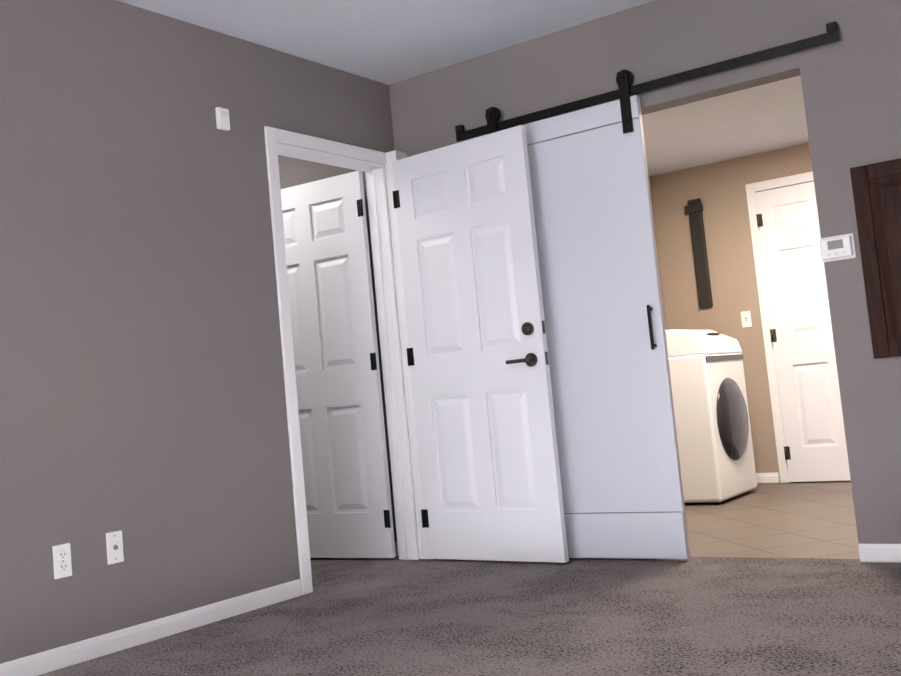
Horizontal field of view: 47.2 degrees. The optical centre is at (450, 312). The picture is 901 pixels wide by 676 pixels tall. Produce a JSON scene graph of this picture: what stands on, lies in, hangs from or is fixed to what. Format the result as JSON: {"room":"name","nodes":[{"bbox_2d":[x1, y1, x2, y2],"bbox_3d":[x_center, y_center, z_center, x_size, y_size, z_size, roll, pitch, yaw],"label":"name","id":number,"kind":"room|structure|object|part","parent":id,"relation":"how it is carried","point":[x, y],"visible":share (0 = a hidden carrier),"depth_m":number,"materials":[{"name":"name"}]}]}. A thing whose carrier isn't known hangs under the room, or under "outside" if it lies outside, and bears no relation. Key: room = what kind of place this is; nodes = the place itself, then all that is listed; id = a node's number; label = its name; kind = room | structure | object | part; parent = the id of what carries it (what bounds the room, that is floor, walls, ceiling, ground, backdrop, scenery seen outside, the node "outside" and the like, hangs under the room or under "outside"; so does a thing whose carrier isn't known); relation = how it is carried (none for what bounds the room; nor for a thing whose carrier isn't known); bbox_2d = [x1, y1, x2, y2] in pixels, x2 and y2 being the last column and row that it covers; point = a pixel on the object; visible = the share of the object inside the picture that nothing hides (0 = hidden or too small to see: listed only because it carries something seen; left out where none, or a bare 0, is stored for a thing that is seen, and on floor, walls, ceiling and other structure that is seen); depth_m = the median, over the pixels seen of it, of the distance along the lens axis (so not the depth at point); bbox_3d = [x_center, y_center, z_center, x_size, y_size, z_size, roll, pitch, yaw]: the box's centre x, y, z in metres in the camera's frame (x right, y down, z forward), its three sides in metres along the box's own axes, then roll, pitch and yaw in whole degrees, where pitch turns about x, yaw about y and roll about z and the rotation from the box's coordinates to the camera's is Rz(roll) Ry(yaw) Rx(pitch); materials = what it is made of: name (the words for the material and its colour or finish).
{"room":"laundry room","nodes":[
{"label":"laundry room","id":0,"kind":"room"},
{"bbox_2d":[0,0,419,663],"bbox_3d":[-2.425,-0.027,2.401,0.120,2.500,7.520,-9,-6,35],"label":"wall","id":1,"kind":"structure","parent":0,"point":[142,398],"depth_m":4.03,"materials":[{"name":"grey paint"}]},
{"bbox_2d":[52,543,71,578],"bbox_3d":[-1.359,0.870,3.618,0.010,0.115,0.070,-9,-6,35],"label":"electrical outlet","id":2,"kind":"object","parent":1,"relation":"attached to","point":[62,564],"visible":1,"depth_m":3.61,"materials":[{"name":"white plastic"}]},
{"bbox_2d":[106,530,123,564],"bbox_3d":[-1.232,0.863,3.797,0.015,0.115,0.070,-9,-6,35],"label":"outlet","id":3,"kind":"object","parent":1,"relation":"attached to","point":[114,543],"visible":1,"depth_m":3.79,"materials":[{"name":"white plastic"}]},
{"bbox_2d":[0,579,302,675],"bbox_3d":[-2.504,1.164,1.916,0.013,0.072,6.428,-9,-6,35],"label":"baseboard","id":4,"kind":"structure","parent":1,"relation":"attached to","point":[47,661],"depth_m":3.85,"materials":[{"name":"white wood"}]},
{"bbox_2d":[215,107,229,130],"bbox_3d":[-0.992,-0.845,4.500,0.024,0.096,0.064,-9,-6,35],"label":"door chime","id":5,"kind":"object","parent":1,"relation":"attached to","point":[222,119],"visible":0.98,"depth_m":4.49,"materials":[{"name":"white plastic"}]},
{"bbox_2d":[281,171,395,557],"bbox_3d":[-0.722,0.302,5.613,0.822,2.030,0.139,-8,-5,32],"label":"hallway door","id":6,"kind":"structure","parent":1,"relation":"in","point":[343,438],"depth_m":5.52,"materials":[{"name":"white wood"}]},
{"bbox_2d":[264,126,427,594],"bbox_3d":[-0.500,0.206,5.046,0.218,2.112,0.972,-9,-6,35],"label":"trim","id":7,"kind":"structure","parent":1,"relation":"attached to","point":[404,485],"depth_m":5.30,"materials":[{"name":"white wood"}]},
{"bbox_2d":[117,0,653,84],"bbox_3d":[-1.599,-1.444,1.919,5.760,0.080,7.640,-9,-6,35],"label":"ceiling","id":8,"kind":"structure","parent":0,"point":[388,42],"depth_m":4.70,"materials":[{"name":"paint"}]},
{"bbox_2d":[39,556,900,675],"bbox_3d":[-1.378,1.106,1.685,5.760,0.060,7.580,-9,-6,35],"label":"floor carpet","id":9,"kind":"object","parent":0,"point":[693,616],"visible":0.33,"depth_m":3.58,"materials":[{"name":"grey carpet"}]},
{"bbox_2d":[278,0,900,543],"bbox_3d":[0.680,-0.112,4.891,5.760,2.500,0.120,-9,-6,35],"label":"wall","id":10,"kind":"structure","parent":0,"point":[852,86],"depth_m":4.33,"materials":[{"name":"grey paint"}]},
{"bbox_2d":[395,542,398,555],"bbox_3d":[-0.844,1.332,5.853,1.533,0.072,0.016,-9,-6,35],"label":"baseboard","id":11,"kind":"structure","parent":10,"relation":"attached to","point":[396,544],"depth_m":5.46,"materials":[{"name":"white"}]},
{"bbox_2d":[392,125,568,562],"bbox_3d":[0.116,0.176,5.027,0.822,2.030,0.139,-9,-6,38],"label":"bedroom door","id":12,"kind":"structure","parent":10,"relation":"in","point":[478,364],"depth_m":4.99,"materials":[{"name":"white wood"}]},
{"bbox_2d":[569,557,651,558],"bbox_3d":[0.454,1.137,4.947,1.217,0.072,0.013,-9,-6,35],"label":"baseboard","id":13,"kind":"structure","parent":10,"relation":"attached to","point":[569,557],"depth_m":4.71,"materials":[{"name":"white"}]},
{"bbox_2d":[455,21,839,558],"bbox_3d":[0.892,-0.015,4.619,1.890,2.200,0.080,-9,-6,35],"label":"barn door","id":14,"kind":"structure","parent":10,"relation":"in","point":[618,456],"depth_m":4.72,"materials":[{"name":"white painted wood"},{"name":"black metal handle"}]},
{"bbox_3d":[0.805,-1.022,4.712,1.890,0.077,0.054,-9,-6,35],"label":"barn door rail","id":15,"kind":"part","parent":14,"relation":"part of","materials":[{"name":"black metal"}]},
{"bbox_2d":[819,233,855,262],"bbox_3d":[1.564,-0.263,4.183,0.136,0.100,0.028,-9,-6,35],"label":"thermostat","id":16,"kind":"object","parent":10,"relation":"attached to","point":[838,247],"visible":1,"depth_m":4.17,"materials":[{"name":"white plastic"}]},
{"bbox_2d":[850,158,900,358],"bbox_3d":[1.841,-0.229,3.992,0.480,0.770,0.020,-9,-6,35],"label":"cabinet","id":17,"kind":"object","parent":10,"relation":"attached to","point":[876,188],"visible":1,"depth_m":4.08,"materials":[{"name":"brown wood"}]},
{"bbox_2d":[858,544,900,562],"bbox_3d":[2.303,0.858,3.653,1.650,0.072,0.013,-9,-6,35],"label":"baseboard","id":18,"kind":"structure","parent":10,"relation":"attached to","point":[887,553],"depth_m":4.07,"materials":[{"name":"white wood"}]},
{"bbox_2d":[648,176,667,329],"bbox_3d":[0.808,0.110,6.642,0.120,2.320,2.900,-9,-6,35],"label":"wall","id":19,"kind":"structure","parent":0,"point":[652,193],"depth_m":7.73,"materials":[{"name":"beige paint"}]},
{"bbox_2d":[642,75,808,175],"bbox_3d":[1.754,-1.331,6.003,2.740,0.260,2.900,-9,-6,35],"label":"ceiling","id":20,"kind":"structure","parent":0,"point":[755,120],"depth_m":6.46,"materials":[{"name":"paint"}]},
{"bbox_2d":[652,143,850,482],"bbox_3d":[2.667,-0.031,7.038,2.490,2.320,0.120,-9,-6,35],"label":"wall","id":21,"kind":"structure","parent":0,"point":[718,189],"depth_m":7.44,"materials":[{"name":"beige paint"}]},
{"bbox_2d":[684,198,712,307],"bbox_3d":[1.820,-0.435,7.539,0.140,0.800,0.045,-9,-6,35],"label":"rack","id":22,"kind":"object","parent":21,"relation":"attached to","point":[694,209],"visible":1,"depth_m":7.53,"materials":[{"name":"black metal"}]},
{"bbox_2d":[741,311,751,327],"bbox_3d":[2.103,0.047,7.348,0.070,0.115,0.020,-9,-6,35],"label":"light switch","id":23,"kind":"object","parent":21,"relation":"attached to","point":[746,318],"visible":1,"depth_m":7.35,"materials":[{"name":"white plastic"}]},
{"bbox_2d":[756,472,778,483],"bbox_3d":[2.013,1.192,7.394,0.680,0.072,0.016,-9,-6,35],"label":"baseboard","id":24,"kind":"structure","parent":21,"relation":"attached to","point":[761,477],"depth_m":7.24,"materials":[{"name":"white wood"}]},
{"bbox_2d":[745,171,813,482],"bbox_3d":[2.593,0.077,7.005,0.960,2.115,0.016,-9,-6,35],"label":"door frame","id":25,"kind":"structure","parent":21,"relation":"attached to","point":[752,189],"depth_m":7.25,"materials":[{"name":"white wood"}]},
{"bbox_2d":[755,181,850,481],"bbox_3d":[2.576,0.111,6.983,0.820,2.030,0.046,-9,-6,35],"label":"door","id":26,"kind":"structure","parent":21,"relation":"in","point":[815,446],"depth_m":7.09,"materials":[{"name":"white wood"}]},
{"bbox_2d":[684,481,859,558],"bbox_3d":[1.966,1.131,5.776,2.740,0.058,2.960,-9,-6,35],"label":"floor","id":27,"kind":"structure","parent":0,"point":[794,520],"depth_m":5.36,"materials":[{"name":"beige tile"}]},
{"bbox_2d":[665,330,756,503],"bbox_3d":[1.556,0.666,6.780,0.705,1.100,0.680,-9,-6,35],"label":"washer","id":28,"kind":"object","parent":27,"relation":"on","point":[713,430],"visible":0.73,"depth_m":6.44,"materials":[{"name":"white metal"}]}
]}

